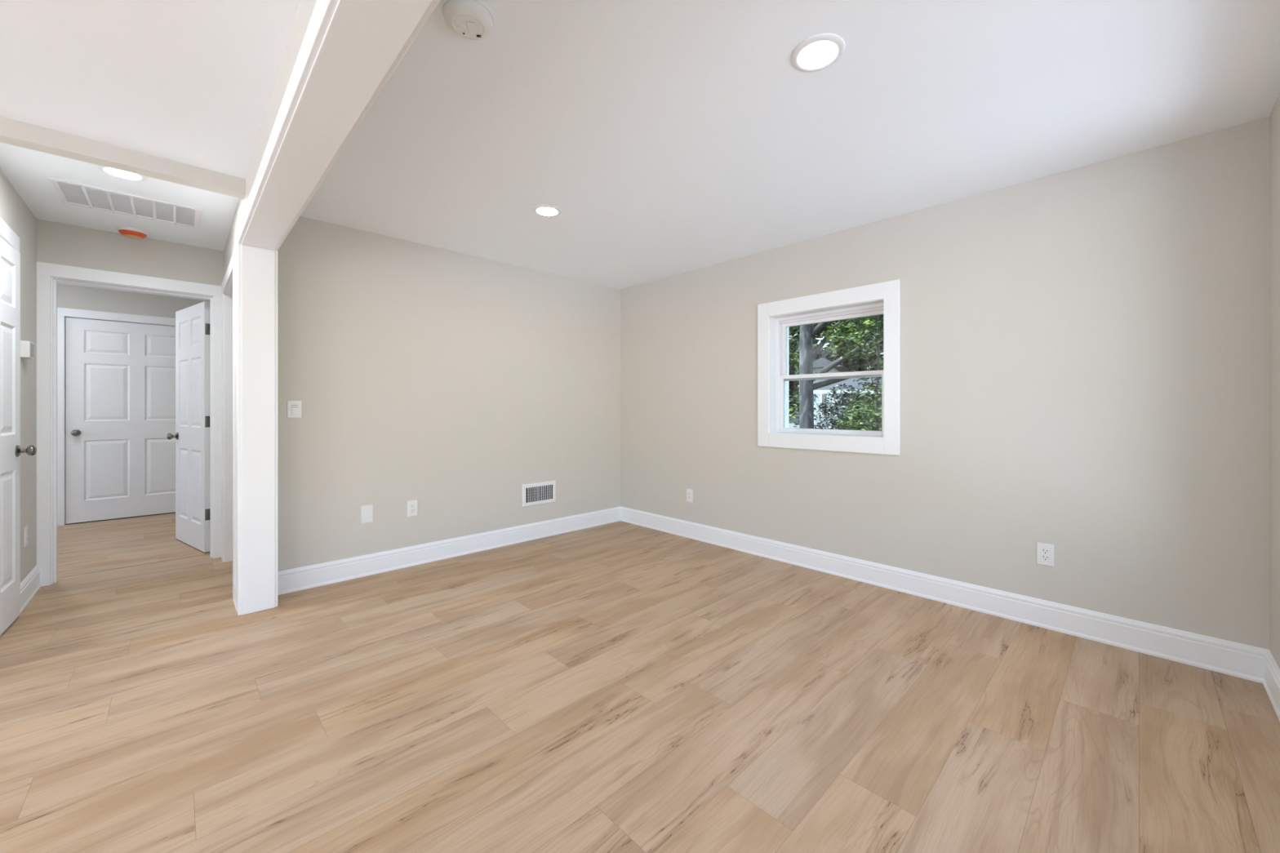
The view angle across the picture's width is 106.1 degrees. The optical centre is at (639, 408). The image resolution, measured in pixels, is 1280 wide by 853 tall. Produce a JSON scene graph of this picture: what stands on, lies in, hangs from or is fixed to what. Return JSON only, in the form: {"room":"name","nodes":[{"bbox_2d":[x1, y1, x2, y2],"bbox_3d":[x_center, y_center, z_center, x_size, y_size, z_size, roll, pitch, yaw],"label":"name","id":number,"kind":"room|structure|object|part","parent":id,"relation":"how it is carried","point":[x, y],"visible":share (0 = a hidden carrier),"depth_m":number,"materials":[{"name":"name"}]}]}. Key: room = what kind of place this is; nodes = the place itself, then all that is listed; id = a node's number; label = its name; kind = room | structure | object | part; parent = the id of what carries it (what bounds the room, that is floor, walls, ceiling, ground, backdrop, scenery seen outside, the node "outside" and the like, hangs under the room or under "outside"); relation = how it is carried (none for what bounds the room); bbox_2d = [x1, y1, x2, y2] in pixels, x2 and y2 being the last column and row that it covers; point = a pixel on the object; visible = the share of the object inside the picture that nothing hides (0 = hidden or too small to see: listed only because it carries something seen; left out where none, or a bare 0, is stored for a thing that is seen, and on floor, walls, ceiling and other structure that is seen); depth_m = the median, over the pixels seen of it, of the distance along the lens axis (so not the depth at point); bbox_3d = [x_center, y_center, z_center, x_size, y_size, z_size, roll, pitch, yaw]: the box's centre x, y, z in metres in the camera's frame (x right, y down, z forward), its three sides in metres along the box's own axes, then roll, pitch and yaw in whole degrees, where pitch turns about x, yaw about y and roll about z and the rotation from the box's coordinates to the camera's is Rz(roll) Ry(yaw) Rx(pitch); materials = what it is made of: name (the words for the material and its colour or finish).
{"room":"empty living room","nodes":[
{"label":"empty living room","id":0,"kind":"room"},
{"bbox_2d":[0,169,36,582],"bbox_3d":[-3.499,-0.034,2.585,0.120,2.440,1.570,0,0,-44],"label":"wall","id":1,"kind":"structure","parent":0,"point":[14,211],"depth_m":2.97,"materials":[{"name":"paint"}]},
{"bbox_2d":[0,217,19,252],"bbox_3d":[-3.308,0.102,2.400,0.137,2.167,0.902,0,0,-44],"label":"door frame","id":2,"kind":"structure","parent":1,"relation":"attached to","point":[7,234],"depth_m":2.60,"materials":[{"name":"white paint"}]},
{"bbox_2d":[0,237,36,635],"bbox_3d":[-3.286,0.146,2.441,0.175,2.055,0.754,0,0,-41],"label":"door","id":3,"kind":"structure","parent":1,"relation":"in","point":[11,451],"depth_m":2.61,"materials":[{"name":"white paint"}]},
{"bbox_3d":[-3.455,0.240,2.712,0.070,0.066,0.066,0,0,-41],"label":"knob","id":4,"kind":"part","parent":3,"relation":"part of","materials":[{"name":"silver metal"}]},
{"bbox_2d":[23,525,27,546],"bbox_3d":[-3.762,0.786,2.950,0.009,0.118,0.074,0,0,-44],"label":"wall outlet","id":5,"kind":"object","parent":1,"relation":"attached to","point":[25,529],"visible":1,"depth_m":2.93,"materials":[{"name":"white plastic"}]},
{"bbox_2d":[20,340,34,359],"bbox_3d":[-3.699,-0.351,2.906,0.038,0.098,0.124,0,0,-44],"label":"door chime","id":6,"kind":"object","parent":1,"relation":"attached to","point":[27,348],"visible":0.96,"depth_m":2.87,"materials":[{"name":"white plastic"}]},
{"bbox_2d":[20,565,40,613],"bbox_3d":[-3.784,1.113,2.981,0.020,0.146,0.605,0,0,-44],"label":"baseboard","id":7,"kind":"structure","parent":1,"relation":"attached to","point":[30,585],"depth_m":2.97,"materials":[{"name":"white paint"}]},
{"bbox_2d":[36,218,223,285],"bbox_3d":[-4.187,-0.034,3.096,4.500,2.440,0.120,0,0,-44],"label":"wall","id":8,"kind":"structure","parent":0,"point":[58,243],"depth_m":3.47,"materials":[{"name":"paint"}]},
{"bbox_2d":[35,261,221,586],"bbox_3d":[-3.698,0.108,3.555,0.940,2.155,0.138,0,0,-44],"label":"door frame","id":9,"kind":"structure","parent":8,"relation":"attached to","point":[48,274],"depth_m":3.27,"materials":[{"name":"white paint"}]},
{"bbox_2d":[166,301,209,552],"bbox_3d":[-3.861,0.153,4.148,0.798,2.045,0.175,0,0,33],"label":"door","id":10,"kind":"structure","parent":8,"relation":"in","point":[192,436],"depth_m":4.08,"materials":[{"name":"white paint"}]},
{"bbox_3d":[-4.164,0.251,4.285,0.066,0.066,0.070,0,0,33],"label":"knob","id":11,"kind":"part","parent":10,"relation":"part of","materials":[{"name":"silver metal"}]},
{"bbox_2d":[57,283,209,318],"bbox_3d":[-5.935,-0.034,4.908,4.500,2.440,0.185,0,0,-44],"label":"wall","id":12,"kind":"structure","parent":0,"point":[68,296],"depth_m":5.14,"materials":[{"name":"paint"}]},
{"bbox_2d":[57,306,175,525],"bbox_3d":[-5.508,0.086,5.279,1.194,2.199,0.162,0,0,-44],"label":"door frame","id":13,"kind":"structure","parent":12,"relation":"attached to","point":[62,313],"depth_m":4.86,"materials":[{"name":"white paint"}]},
{"bbox_2d":[65,317,175,524],"bbox_3d":[-5.458,0.127,5.218,1.015,2.098,0.105,0,0,-44],"label":"door","id":14,"kind":"structure","parent":12,"relation":"in","point":[120,376],"depth_m":5.13,"materials":[{"name":"white paint"}]},
{"bbox_3d":[-5.756,0.254,4.907,0.066,0.066,0.070,0,0,-44],"label":"knob","id":15,"kind":"part","parent":14,"relation":"part of","materials":[{"name":"silver metal"}]},
{"bbox_2d":[223,0,316,276],"bbox_3d":[-0.888,-0.034,1.422,0.146,2.440,6.870,0,0,-44],"label":"wall","id":16,"kind":"structure","parent":0,"point":[305,8],"depth_m":1.86,"materials":[{"name":"paint"}]},
{"bbox_2d":[221,250,236,598],"bbox_3d":[-2.827,0.107,3.418,0.163,2.157,1.109,0,0,-44],"label":"door frame","id":17,"kind":"structure","parent":16,"relation":"attached to","point":[228,286],"depth_m":3.71,"materials":[{"name":"white paint"}]},
{"bbox_2d":[233,577,236,611],"bbox_3d":[-2.424,1.113,2.894,0.020,0.146,0.218,0,0,-44],"label":"baseboard","id":18,"kind":"structure","parent":16,"relation":"attached to","point":[235,580],"depth_m":2.90,"materials":[{"name":"white paint"}]},
{"bbox_2d":[236,0,439,615],"bbox_3d":[-0.959,0.078,1.494,0.184,2.216,3.836,0,0,-44],"label":"door frame","id":19,"kind":"structure","parent":16,"relation":"attached to","point":[349,50],"depth_m":2.13,"materials":[{"name":"white paint"}]},
{"bbox_2d":[277,216,620,571],"bbox_3d":[-1.259,-0.034,4.156,3.115,2.440,0.120,0,0,-44],"label":"wall","id":20,"kind":"structure","parent":0,"point":[452,383],"depth_m":3.70,"materials":[{"name":"paint"}]},
{"bbox_2d":[287,400,301,417],"bbox_3d":[-2.239,0.008,3.119,0.076,0.112,0.012,0,0,-44],"label":"light switch","id":21,"kind":"object","parent":20,"relation":"attached to","point":[294,407],"visible":1,"depth_m":3.12,"materials":[{"name":"white plastic"}]},
{"bbox_2d":[360,504,373,524],"bbox_3d":[-1.937,0.752,3.413,0.078,0.124,0.007,0,0,-44],"label":"blank wall plate","id":22,"kind":"object","parent":20,"relation":"attached to","point":[366,511],"visible":1,"depth_m":3.41,"materials":[{"name":"white plastic"}]},
{"bbox_2d":[407,499,417,516],"bbox_3d":[-1.715,0.756,3.627,0.074,0.118,0.009,0,0,-44],"label":"wall outlet","id":23,"kind":"object","parent":20,"relation":"attached to","point":[412,504],"visible":1,"depth_m":3.62,"materials":[{"name":"white plastic"}]},
{"bbox_2d":[410,503,414,513],"bbox_3d":[-1.713,0.756,3.625,0.034,0.067,0.003,0,0,-44],"label":"receptacle","id":24,"kind":"object","parent":23,"relation":"attached to","point":[412,505],"depth_m":3.62,"materials":[{"name":"white plastic"}]},
{"bbox_2d":[277,506,620,595],"bbox_3d":[-1.265,1.113,4.053,2.966,0.146,0.020,0,0,-44],"label":"baseboard","id":25,"kind":"structure","parent":20,"relation":"attached to","point":[298,579],"depth_m":3.70,"materials":[{"name":"white paint"}]},
{"bbox_2d":[522,480,555,506],"bbox_3d":[-0.917,0.781,4.397,0.350,0.200,0.009,0,0,-44],"label":"air vent","id":26,"kind":"object","parent":20,"relation":"in","point":[539,493],"visible":1,"depth_m":4.39,"materials":[{"name":"white metal"}]},
{"bbox_2d":[0,511,1279,852],"bbox_3d":[-2.219,1.216,1.906,7.920,0.060,9.655,0,0,-44],"label":"floor","id":27,"kind":"structure","parent":0,"point":[620,686],"depth_m":1.84,"materials":[{"name":"brown wood"}]},
{"bbox_2d":[0,0,1279,301],"bbox_3d":[-2.221,-1.314,1.908,7.920,0.120,9.660,0,0,-44],"label":"ceiling","id":28,"kind":"structure","parent":0,"point":[668,138],"depth_m":2.00,"materials":[{"name":"paint"}]},
{"bbox_2d":[97,164,146,181],"bbox_3d":[-2.749,-1.249,2.559,0.180,0.010,0.180,0,0,-44],"label":"recessed light","id":29,"kind":"object","parent":28,"relation":"in","point":[117,173],"visible":0.73,"depth_m":2.57,"materials":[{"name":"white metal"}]},
{"bbox_2d":[0,115,245,199],"bbox_3d":[-3.764,-1.214,1.138,4.388,0.080,0.115,0,0,-44],"label":"ceiling beam","id":30,"kind":"structure","parent":28,"relation":"attached to","point":[14,132],"depth_m":2.31,"materials":[{"name":"paint"}]},
{"bbox_2d":[48,177,201,228],"bbox_3d":[-3.139,-1.250,2.978,0.615,0.009,0.435,0,0,-44],"label":"ceiling vent","id":31,"kind":"object","parent":28,"relation":"in","point":[55,183],"visible":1,"depth_m":2.94,"materials":[{"name":"white metal"}]},
{"bbox_2d":[116,226,148,239],"bbox_3d":[-3.576,-1.228,3.393,0.156,0.053,0.156,0,0,-44],"label":"smoke detector","id":32,"kind":"object","parent":28,"relation":"attached to","point":[128,232],"visible":1,"depth_m":3.36,"materials":[{"name":"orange plastic"}]},
{"bbox_2d":[441,0,493,39],"bbox_3d":[-0.547,-1.235,1.533,0.158,0.039,0.158,0,0,-44],"label":"smoke detector","id":33,"kind":"object","parent":28,"relation":"attached to","point":[472,20],"visible":1,"depth_m":1.51,"materials":[{"name":"white plastic"}]},
{"bbox_2d":[533,204,561,217],"bbox_3d":[-0.589,-1.249,3.054,0.180,0.010,0.180,0,0,-44],"label":"recessed light","id":34,"kind":"object","parent":28,"relation":"in","point":[548,211],"visible":1,"depth_m":3.04,"materials":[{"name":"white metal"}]},
{"bbox_2d":[791,33,844,71],"bbox_3d":[0.627,-1.249,1.700,0.180,0.010,0.180,0,0,-44],"label":"recessed light","id":35,"kind":"object","parent":28,"relation":"in","point":[817,52],"visible":1,"depth_m":1.69,"materials":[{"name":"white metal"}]},
{"bbox_2d":[620,116,1269,649],"bbox_3d":[1.399,-0.034,3.643,0.300,2.440,4.310,0,0,-44],"label":"wall","id":36,"kind":"structure","parent":0,"point":[1084,351],"depth_m":2.63,"materials":[{"name":"paint"}]},
{"bbox_2d":[686,488,693,502],"bbox_3d":[0.454,0.800,4.401,0.009,0.118,0.074,0,0,-44],"label":"wall outlet","id":37,"kind":"object","parent":36,"relation":"attached to","point":[689,491],"visible":1,"depth_m":4.40,"materials":[{"name":"white plastic"}]},
{"bbox_2d":[757,279,899,455],"bbox_3d":[1.426,-0.264,3.604,0.316,1.140,1.053,0,0,-44],"label":"window","id":38,"kind":"structure","parent":36,"relation":"in","point":[775,318],"depth_m":3.56,"materials":[{"name":"white paint"}]},
{"bbox_3d":[1.431,-0.264,3.609,0.102,0.914,0.852,0,0,-44],"label":"frame","id":39,"kind":"part","parent":38,"relation":"part of","materials":[{"name":"white plastic"}]},
{"bbox_3d":[1.416,-0.038,3.594,0.029,0.447,0.816,0,0,-44],"label":"sash","id":40,"kind":"part","parent":38,"relation":"part of","materials":[{"name":"white plastic"}]},
{"bbox_3d":[1.443,-0.454,3.620,0.030,0.470,0.816,0,0,-44],"label":"sash","id":41,"kind":"part","parent":38,"relation":"part of","materials":[{"name":"white plastic"}]},
{"bbox_2d":[620,506,1267,683],"bbox_3d":[1.244,1.113,3.574,0.020,0.146,4.195,0,0,-44],"label":"baseboard","id":42,"kind":"structure","parent":36,"relation":"attached to","point":[1244,661],"depth_m":2.71,"materials":[{"name":"white paint"}]},
{"bbox_2d":[1036,542,1054,566],"bbox_3d":[2.191,0.791,2.601,0.009,0.118,0.074,0,0,-44],"label":"wall outlet","id":43,"kind":"object","parent":36,"relation":"attached to","point":[1045,552],"visible":1,"depth_m":2.60,"materials":[{"name":"white plastic"}]},
{"bbox_2d":[1041,547,1049,561],"bbox_3d":[2.189,0.791,2.599,0.003,0.067,0.034,0,0,-44],"label":"receptacle","id":44,"kind":"object","parent":43,"relation":"attached to","point":[1045,551],"depth_m":2.60,"materials":[{"name":"white plastic"}]},
{"bbox_2d":[1269,93,1279,668],"bbox_3d":[1.681,-0.034,1.000,2.965,2.440,0.115,0,0,-44],"label":"wall","id":45,"kind":"structure","parent":0,"point":[1274,117],"depth_m":1.99,"materials":[{"name":"paint"}]},
{"bbox_2d":[1262,649,1279,721],"bbox_3d":[1.640,1.113,1.054,2.950,0.146,0.020,0,0,-44],"label":"baseboard","id":46,"kind":"structure","parent":45,"relation":"attached to","point":[1271,682],"depth_m":1.95,"materials":[{"name":"white paint"}]},
{"label":"outside","id":47,"kind":"structure","parent":0,"visible":0},
{"bbox_3d":[18.235,1.986,29.832,59.100,0.200,90.000,0,0,-44],"label":"lawn","id":48,"kind":"structure","parent":47,"visible":0},
{"bbox_2d":[788,414,799,428],"bbox_3d":[3.352,1.026,11.261,1.310,1.720,1.280,0,0,20],"label":"garden shed","id":49,"kind":"object","parent":48,"relation":"on","point":[790,424],"visible":0.02,"depth_m":10.61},
{"bbox_2d":[788,322,830,414],"bbox_3d":[8.943,-3.013,28.024,3.820,9.926,4.600,0,0,-26],"label":"dense tree","id":50,"kind":"object","parent":48,"relation":"on","point":[793,385],"visible":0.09,"depth_m":27.07,"materials":[{"name":"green plant"}]},
{"bbox_2d":[813,357,848,429],"bbox_3d":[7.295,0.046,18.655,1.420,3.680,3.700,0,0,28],"label":"house","id":51,"kind":"structure","parent":48,"relation":"on","point":[821,362],"depth_m":17.29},
{"bbox_3d":[6.593,-0.132,17.304,0.115,0.794,0.015,0,0,28],"label":"house pane","id":52,"kind":"part","parent":51,"relation":"part of","materials":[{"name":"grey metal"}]},
{"bbox_2d":[788,314,883,428],"bbox_3d":[4.407,-1.837,8.857,2.128,7.555,3.991,0,0,-44],"label":"shade tree","id":53,"kind":"object","parent":48,"relation":"on","point":[805,345],"visible":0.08,"depth_m":9.11,"materials":[{"name":"grey plant"}]},
{"bbox_2d":[819,318,862,429],"bbox_3d":[13.767,-3.204,33.032,3.730,10.286,4.633,0,0,-30],"label":"dense tree","id":54,"kind":"object","parent":48,"relation":"on","point":[829,354],"visible":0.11,"depth_m":31.94,"materials":[{"name":"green plant"}]},
{"bbox_2d":[813,382,875,431],"bbox_3d":[4.760,0.668,11.178,1.275,2.512,1.444,0,0,-44],"label":"shrub","id":55,"kind":"object","parent":48,"relation":"on","point":[851,388],"visible":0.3,"depth_m":11.16,"materials":[{"name":"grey plant"}]},
{"bbox_3d":[4.778,0.927,11.229,0.684,1.994,0.791,0,0,-44],"label":"stem","id":56,"kind":"part","parent":55,"relation":"part of","materials":[{"name":"plant"}]},
{"bbox_2d":[813,377,881,428],"bbox_3d":[8.609,0.386,14.857,6.900,3.000,2.240,0,0,22],"label":"porch","id":57,"kind":"object","parent":48,"relation":"on","point":[823,390],"visible":0.13,"depth_m":15.10,"materials":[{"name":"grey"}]},
{"bbox_3d":[5.455,0.706,15.087,0.120,2.360,0.120,0,0,22],"label":"porch post","id":58,"kind":"part","parent":57,"relation":"part of","materials":[{"name":"white wood"}]},
{"bbox_2d":[819,315,883,431],"bbox_3d":[2.774,0.008,5.898,1.009,3.859,1.057,0,0,-44],"label":"leafy tree","id":59,"kind":"object","parent":48,"relation":"on","point":[875,326],"visible":0.34,"depth_m":5.74,"materials":[{"name":"green plant"}]},
{"bbox_2d":[834,400,881,431],"bbox_3d":[4.031,0.882,8.605,1.149,2.085,1.248,0,0,-44],"label":"shrub","id":60,"kind":"object","parent":48,"relation":"on","point":[855,424],"visible":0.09,"depth_m":8.58,"materials":[{"name":"green plant"}]},
{"bbox_2d":[840,390,881,429],"bbox_3d":[6.146,0.726,12.579,1.450,2.395,1.865,0,0,-44],"label":"shrub","id":61,"kind":"object","parent":48,"relation":"on","point":[869,395],"visible":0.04,"depth_m":12.53,"materials":[{"name":"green plant"}]},
{"bbox_2d":[843,316,883,417],"bbox_3d":[13.625,-2.735,26.995,3.756,9.386,4.654,0,0,-22],"label":"dense tree","id":62,"kind":"object","parent":48,"relation":"on","point":[854,366],"visible":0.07,"depth_m":26.54,"materials":[{"name":"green plant"}]}
]}

